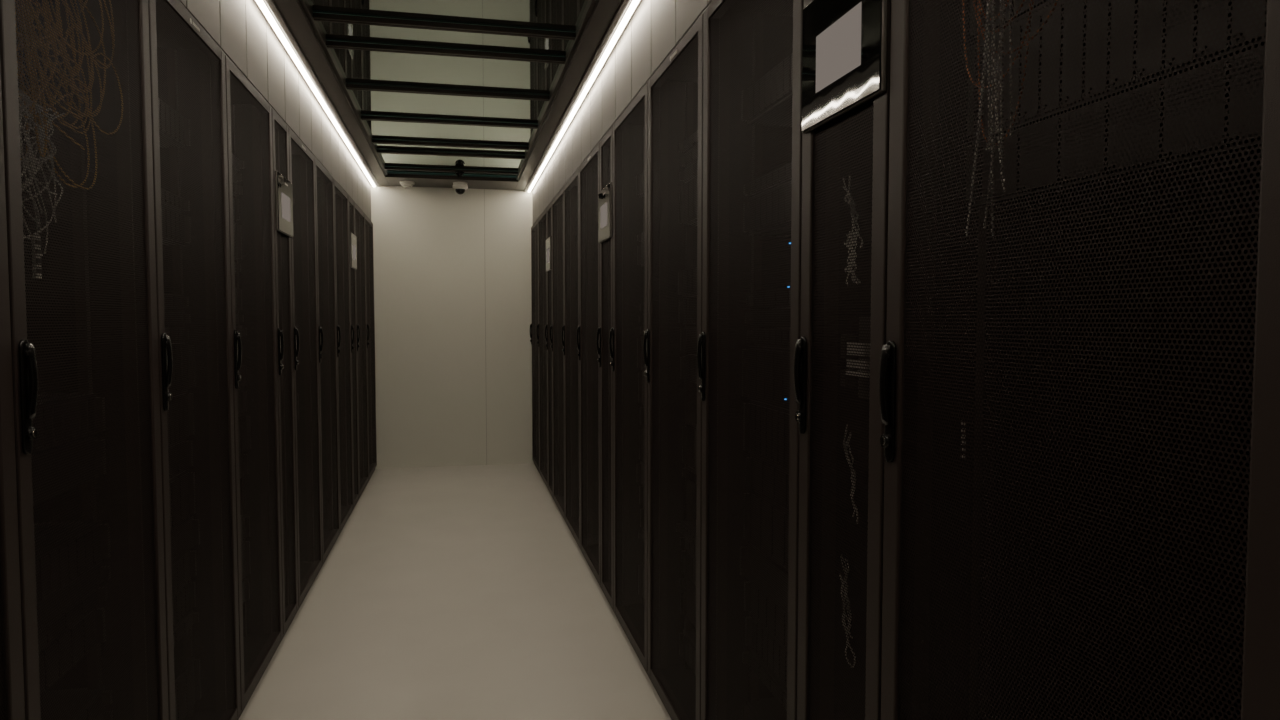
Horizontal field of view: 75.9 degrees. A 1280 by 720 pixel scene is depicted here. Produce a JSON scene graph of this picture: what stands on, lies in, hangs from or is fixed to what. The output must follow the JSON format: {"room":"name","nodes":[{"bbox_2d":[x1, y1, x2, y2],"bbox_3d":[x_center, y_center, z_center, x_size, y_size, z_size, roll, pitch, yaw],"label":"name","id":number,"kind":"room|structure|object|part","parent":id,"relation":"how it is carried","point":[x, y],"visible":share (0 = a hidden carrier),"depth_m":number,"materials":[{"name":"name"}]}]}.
{"room":"server room","nodes":[
{"label":"server room","id":0,"kind":"room"},
{"bbox_2d":[314,12,566,177],"bbox_3d":[-1.304,-2.043,5.759,4.800,0.050,17.990,-1,3,-13],"label":"ceiling","id":1,"kind":"structure","parent":0,"point":[314,12],"depth_m":7.96,"materials":[{"name":"metal"}]},
{"bbox_2d":[253,0,641,191],"bbox_3d":[-0.577,-1.192,2.448,1.251,0.058,8.398,-1,3,-13],"label":"frame","id":2,"kind":"structure","parent":0,"point":[600,19],"depth_m":3.66,"materials":[{"name":"metal"}]},
{"bbox_2d":[256,0,375,186],"bbox_3d":[-1.297,-1.187,2.915,0.020,0.012,7.160,-1,3,-13],"label":"strip light","id":3,"kind":"object","parent":2,"relation":"attached to","point":[261,3],"visible":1,"depth_m":3.48,"materials":[{"name":"white plastic"}]},
{"bbox_2d":[400,181,414,188],"bbox_3d":[-1.776,-1.335,6.257,0.110,0.048,0.110,-1,3,-13],"label":"smoke detector","id":4,"kind":"object","parent":2,"relation":"attached to","point":[406,184],"visible":1,"depth_m":6.22,"materials":[{"name":"white plastic"}]},
{"bbox_2d":[308,0,587,175],"bbox_3d":[-0.537,-1.208,2.268,0.951,0.001,7.970,-1,3,-13],"label":"glazing","id":5,"kind":"object","parent":2,"relation":"in","point":[356,66],"depth_m":3.62,"materials":[{"name":"glass"}]},
{"bbox_2d":[455,171,463,176],"bbox_3d":[-1.313,-1.353,5.970,0.068,0.032,0.068,-1,3,-13],"label":"ceiling sensor","id":6,"kind":"object","parent":2,"relation":"attached to","point":[458,173],"visible":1,"depth_m":5.95,"materials":[{"name":"black plastic"}]},
{"bbox_2d":[452,182,467,193],"bbox_3d":[-1.380,-1.316,6.295,0.116,0.090,0.116,-1,3,-13],"label":"dome security camera","id":7,"kind":"object","parent":2,"relation":"attached to","point":[460,187],"visible":1,"depth_m":6.26,"materials":[{"name":"white plastic"}]},
{"bbox_2d":[528,0,639,191],"bbox_3d":[-0.123,-1.200,3.176,0.020,0.012,7.160,-1,3,-13],"label":"strip light","id":8,"kind":"object","parent":2,"relation":"attached to","point":[633,4],"visible":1,"depth_m":3.50,"materials":[{"name":"white plastic"}]},
{"bbox_2d":[369,185,536,468],"bbox_3d":[-1.479,-0.286,6.631,3.500,2.295,0.060,-1,3,-13],"label":"wall","id":9,"kind":"structure","parent":0,"point":[453,308],"depth_m":6.60,"materials":[{"name":"white paint"}]},
{"bbox_2d":[238,463,670,719],"bbox_3d":[-1.305,0.923,5.908,4.800,0.050,18.000,-1,3,-13],"label":"floor","id":10,"kind":"structure","parent":0,"point":[451,592],"depth_m":3.21,"materials":[{"name":"plastic"}]},
{"bbox_2d":[0,60,24,719],"bbox_3d":[-1.388,0.161,0.950,1.068,1.955,0.297,-1,3,-13],"label":"tall cabinet","id":11,"kind":"object","parent":10,"relation":"on","point":[12,704],"visible":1,"depth_m":1.18,"materials":[{"name":"metal"}]},
{"bbox_2d":[0,0,168,719],"bbox_3d":[-1.486,0.140,1.388,1.068,1.955,0.597,-1,3,-13],"label":"rack","id":12,"kind":"object","parent":10,"relation":"on","point":[77,122],"visible":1,"depth_m":1.52,"materials":[{"name":"metal"}]},
{"bbox_3d":[-0.913,0.055,1.229,0.019,0.172,0.024,-1,3,-13],"label":"door handle","id":13,"kind":"part","parent":12,"relation":"part of","materials":[{"name":"metal"}]},
{"bbox_2d":[148,0,240,719],"bbox_3d":[-1.616,0.112,1.973,1.068,1.955,0.597,-1,3,-13],"label":"rack","id":14,"kind":"object","parent":10,"relation":"on","point":[188,75],"visible":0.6,"depth_m":2.16,"materials":[{"name":"metal"}]},
{"bbox_3d":[-1.044,0.027,1.814,0.019,0.172,0.024,-1,3,-13],"label":"door handle","id":15,"kind":"part","parent":14,"relation":"part of","materials":[{"name":"metal"}]},
{"bbox_2d":[221,49,282,719],"bbox_3d":[-1.747,0.083,2.558,1.068,1.955,0.597,-1,3,-13],"label":"rack","id":16,"kind":"object","parent":10,"relation":"on","point":[249,115],"visible":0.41,"depth_m":2.74,"materials":[{"name":"metal"}]},
{"bbox_3d":[-1.174,-0.002,2.399,0.019,0.172,0.024,-1,3,-13],"label":"door handle","id":17,"kind":"part","parent":16,"relation":"part of","materials":[{"name":"metal"}]},
{"bbox_2d":[268,103,297,642],"bbox_3d":[-1.845,0.062,2.997,1.068,1.955,0.297,-1,3,-13],"label":"tall cabinet","id":18,"kind":"object","parent":10,"relation":"on","point":[282,186],"visible":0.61,"depth_m":3.15,"materials":[{"name":"metal"}]},
{"bbox_3d":[-1.305,-0.030,2.984,0.019,0.172,0.024,-1,3,-13],"label":"door handle","id":19,"kind":"part","parent":18,"relation":"part of","materials":[{"name":"metal"}]},
{"bbox_2d":[286,124,321,612],"bbox_3d":[-1.942,0.040,3.436,1.068,1.955,0.597,-1,3,-13],"label":"rack","id":20,"kind":"object","parent":10,"relation":"on","point":[301,159],"visible":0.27,"depth_m":3.66,"materials":[{"name":"metal"}]},
{"bbox_3d":[-1.370,-0.045,3.276,0.019,0.172,0.024,-1,3,-13],"label":"door handle","id":21,"kind":"part","parent":20,"relation":"part of","materials":[{"name":"metal"}]},
{"bbox_2d":[313,155,339,569],"bbox_3d":[-2.073,0.012,4.021,1.068,1.955,0.597,-1,3,-13],"label":"rack","id":22,"kind":"object","parent":10,"relation":"on","point":[324,182],"visible":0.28,"depth_m":4.25,"materials":[{"name":"metal"}]},
{"bbox_3d":[-1.501,-0.073,3.861,0.019,0.172,0.024,-1,3,-13],"label":"door handle","id":23,"kind":"part","parent":22,"relation":"part of","materials":[{"name":"metal"}]},
{"bbox_2d":[334,179,353,536],"bbox_3d":[-2.204,-0.017,4.605,1.068,1.955,0.597,-1,3,-13],"label":"rack","id":24,"kind":"object","parent":10,"relation":"on","point":[341,215],"visible":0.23,"depth_m":4.85,"materials":[{"name":"metal"}]},
{"bbox_3d":[-1.631,-0.102,4.446,0.019,0.172,0.024,-1,3,-13],"label":"door handle","id":25,"kind":"part","parent":24,"relation":"part of","materials":[{"name":"metal"}]},
{"bbox_2d":[348,195,358,510],"bbox_3d":[-2.301,-0.038,5.044,1.068,1.955,0.297,-1,3,-13],"label":"tall cabinet","id":26,"kind":"object","parent":10,"relation":"on","point":[352,238],"visible":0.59,"depth_m":5.21,"materials":[{"name":"metal"}]},
{"bbox_3d":[-1.762,-0.130,5.031,0.019,0.172,0.024,-1,3,-13],"label":"door handle","id":27,"kind":"part","parent":26,"relation":"part of","materials":[{"name":"metal"}]},
{"bbox_2d":[354,202,368,501],"bbox_3d":[-2.399,-0.060,5.483,1.068,1.955,0.597,-1,3,-13],"label":"rack","id":28,"kind":"object","parent":10,"relation":"on","point":[360,273],"visible":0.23,"depth_m":5.74,"materials":[{"name":"metal"}]},
{"bbox_2d":[179,0,370,220],"bbox_3d":[-1.203,-1.050,2.316,0.028,0.328,8.398,-1,3,-13],"label":"fascia","id":29,"kind":"object","parent":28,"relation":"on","point":[239,28],"visible":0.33,"depth_m":3.07,"materials":[{"name":"white metal"}]},
{"bbox_3d":[-1.827,-0.144,5.323,0.019,0.172,0.024,-1,3,-13],"label":"door handle","id":30,"kind":"part","parent":28,"relation":"part of","materials":[{"name":"metal"}]},
{"bbox_2d":[363,212,376,483],"bbox_3d":[-2.530,-0.088,6.068,1.068,1.955,0.597,-1,3,-13],"label":"rack","id":31,"kind":"object","parent":10,"relation":"on","point":[369,258],"visible":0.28,"depth_m":6.33,"materials":[{"name":"metal"}]},
{"bbox_3d":[-1.958,-0.173,5.908,0.019,0.172,0.024,-1,3,-13],"label":"door handle","id":32,"kind":"part","parent":31,"relation":"part of","materials":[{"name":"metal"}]},
{"bbox_2d":[530,219,543,475],"bbox_3d":[-0.322,-0.112,6.559,1.068,1.955,0.597,-1,3,-13],"label":"rack","id":33,"kind":"object","parent":10,"relation":"on","point":[534,229],"visible":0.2,"depth_m":6.62,"materials":[{"name":"metal"}]},
{"bbox_3d":[-0.894,-0.212,6.710,0.019,0.172,0.024,-1,3,-13],"label":"door handle","id":34,"kind":"part","parent":33,"relation":"part of","materials":[{"name":"metal"}]},
{"bbox_3d":[-0.808,-0.114,6.450,0.035,1.910,0.595,-1,3,-13],"label":"door frame","id":35,"kind":"part","parent":33,"relation":"part of","materials":[{"name":"paint"}]},
{"bbox_2d":[536,208,549,491],"bbox_3d":[-0.191,-0.084,5.974,1.068,1.955,0.597,-1,3,-13],"label":"rack","id":36,"kind":"object","parent":10,"relation":"on","point":[542,220],"visible":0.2,"depth_m":6.02,"materials":[{"name":"metal"}]},
{"bbox_3d":[-0.763,-0.184,6.125,0.019,0.172,0.024,-1,3,-13],"label":"door handle","id":37,"kind":"part","parent":36,"relation":"part of","materials":[{"name":"metal"}]},
{"bbox_2d":[532,0,711,224],"bbox_3d":[0.049,-1.064,2.594,0.028,0.328,8.398,-1,3,-13],"label":"fascia","id":38,"kind":"object","parent":36,"relation":"on","point":[656,27],"visible":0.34,"depth_m":3.08,"materials":[{"name":"white metal"}]},
{"bbox_2d":[545,200,554,501],"bbox_3d":[-0.093,-0.062,5.536,1.068,1.955,0.297,-1,3,-13],"label":"tall cabinet","id":39,"kind":"object","parent":10,"relation":"on","point":[549,208],"visible":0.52,"depth_m":5.48,"materials":[{"name":"metal"}]},
{"bbox_3d":[-0.633,-0.155,5.540,0.019,0.172,0.024,-1,3,-13],"label":"door handle","id":40,"kind":"part","parent":39,"relation":"part of","materials":[{"name":"metal"}]},
{"bbox_3d":[-0.579,-0.065,5.427,0.035,1.910,0.295,-1,3,-13],"label":"door frame","id":41,"kind":"part","parent":39,"relation":"part of","materials":[{"name":"paint"}]},
{"bbox_2d":[550,185,566,523],"bbox_3d":[0.005,-0.041,5.097,1.068,1.955,0.597,-1,3,-13],"label":"rack","id":42,"kind":"object","parent":10,"relation":"on","point":[558,201],"visible":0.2,"depth_m":5.13,"materials":[{"name":"metal"}]},
{"bbox_3d":[-0.567,-0.141,5.248,0.019,0.172,0.024,-1,3,-13],"label":"door handle","id":43,"kind":"part","parent":42,"relation":"part of","materials":[{"name":"metal"}]},
{"bbox_2d":[561,165,582,553],"bbox_3d":[0.135,-0.012,4.512,1.068,1.955,0.597,-1,3,-13],"label":"rack","id":44,"kind":"object","parent":10,"relation":"on","point":[571,188],"visible":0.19,"depth_m":4.53,"materials":[{"name":"metal"}]},
{"bbox_3d":[-0.437,-0.112,4.663,0.019,0.172,0.024,-1,3,-13],"label":"door handle","id":45,"kind":"part","parent":44,"relation":"part of","materials":[{"name":"metal"}]},
{"bbox_2d":[576,140,602,590],"bbox_3d":[0.266,0.016,3.927,1.068,1.955,0.597,-1,3,-13],"label":"rack","id":46,"kind":"object","parent":10,"relation":"on","point":[589,170],"visible":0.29,"depth_m":3.95,"materials":[{"name":"metal"}]},
{"bbox_3d":[-0.306,-0.084,4.078,0.019,0.172,0.024,-1,3,-13],"label":"door handle","id":47,"kind":"part","parent":46,"relation":"part of","materials":[{"name":"metal"}]},
{"bbox_2d":[596,125,615,614],"bbox_3d":[0.364,0.038,3.489,1.068,1.955,0.297,-1,3,-13],"label":"tall cabinet","id":48,"kind":"object","parent":10,"relation":"on","point":[605,196],"visible":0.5,"depth_m":3.43,"materials":[{"name":"metal"}]},
{"bbox_3d":[-0.176,-0.055,3.493,0.019,0.172,0.024,-1,3,-13],"label":"door handle","id":49,"kind":"part","parent":48,"relation":"part of","materials":[{"name":"metal"}]},
{"bbox_3d":[-0.122,0.035,3.380,0.035,1.910,0.295,-1,3,-13],"label":"door frame","id":50,"kind":"part","parent":48,"relation":"part of","materials":[{"name":"paint"}]},
{"bbox_2d":[609,79,650,679],"bbox_3d":[0.462,0.059,3.050,1.068,1.955,0.597,-1,3,-13],"label":"rack","id":51,"kind":"object","parent":10,"relation":"on","point":[630,130],"visible":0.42,"depth_m":3.03,"materials":[{"name":"metal"}]},
{"bbox_3d":[-0.111,-0.041,3.200,0.019,0.172,0.024,-1,3,-13],"label":"door handle","id":52,"kind":"part","parent":51,"relation":"part of","materials":[{"name":"metal"}]},
{"bbox_2d":[643,9,705,719],"bbox_3d":[0.592,0.087,2.465,1.068,1.955,0.597,-1,3,-13],"label":"rack","id":53,"kind":"object","parent":10,"relation":"on","point":[675,89],"visible":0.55,"depth_m":2.44,"materials":[{"name":"metal"}]},
{"bbox_3d":[0.020,-0.012,2.615,0.019,0.172,0.024,-1,3,-13],"label":"door handle","id":54,"kind":"part","parent":53,"relation":"part of","materials":[{"name":"metal"}]},
{"bbox_2d":[697,0,803,719],"bbox_3d":[0.723,0.116,1.880,1.068,1.955,0.597,-1,3,-13],"label":"rack","id":55,"kind":"object","parent":10,"relation":"on","point":[753,49],"visible":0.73,"depth_m":1.82,"materials":[{"name":"metal"}]},
{"bbox_3d":[0.151,0.016,2.030,0.019,0.172,0.024,-1,3,-13],"label":"door handle","id":56,"kind":"part","parent":55,"relation":"part of","materials":[{"name":"metal"}]},
{"bbox_2d":[794,0,890,719],"bbox_3d":[0.821,0.137,1.441,1.068,1.955,0.297,-1,3,-13],"label":"tall cabinet","id":57,"kind":"object","parent":10,"relation":"on","point":[847,43],"visible":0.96,"depth_m":1.34,"materials":[{"name":"metal"}]},
{"bbox_3d":[0.281,0.045,1.446,0.019,0.172,0.024,-1,3,-13],"label":"door handle","id":58,"kind":"part","parent":57,"relation":"part of","materials":[{"name":"metal"}]},
{"bbox_2d":[879,0,1279,719],"bbox_3d":[0.919,0.159,1.003,1.068,1.955,0.597,-1,3,-13],"label":"rack","id":59,"kind":"object","parent":10,"relation":"on","point":[1079,374],"visible":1,"depth_m":0.91,"materials":[{"name":"metal"}]},
{"bbox_3d":[0.346,0.059,1.153,0.019,0.172,0.024,-1,3,-13],"label":"door handle","id":60,"kind":"part","parent":59,"relation":"part of","materials":[{"name":"metal"}]}
]}

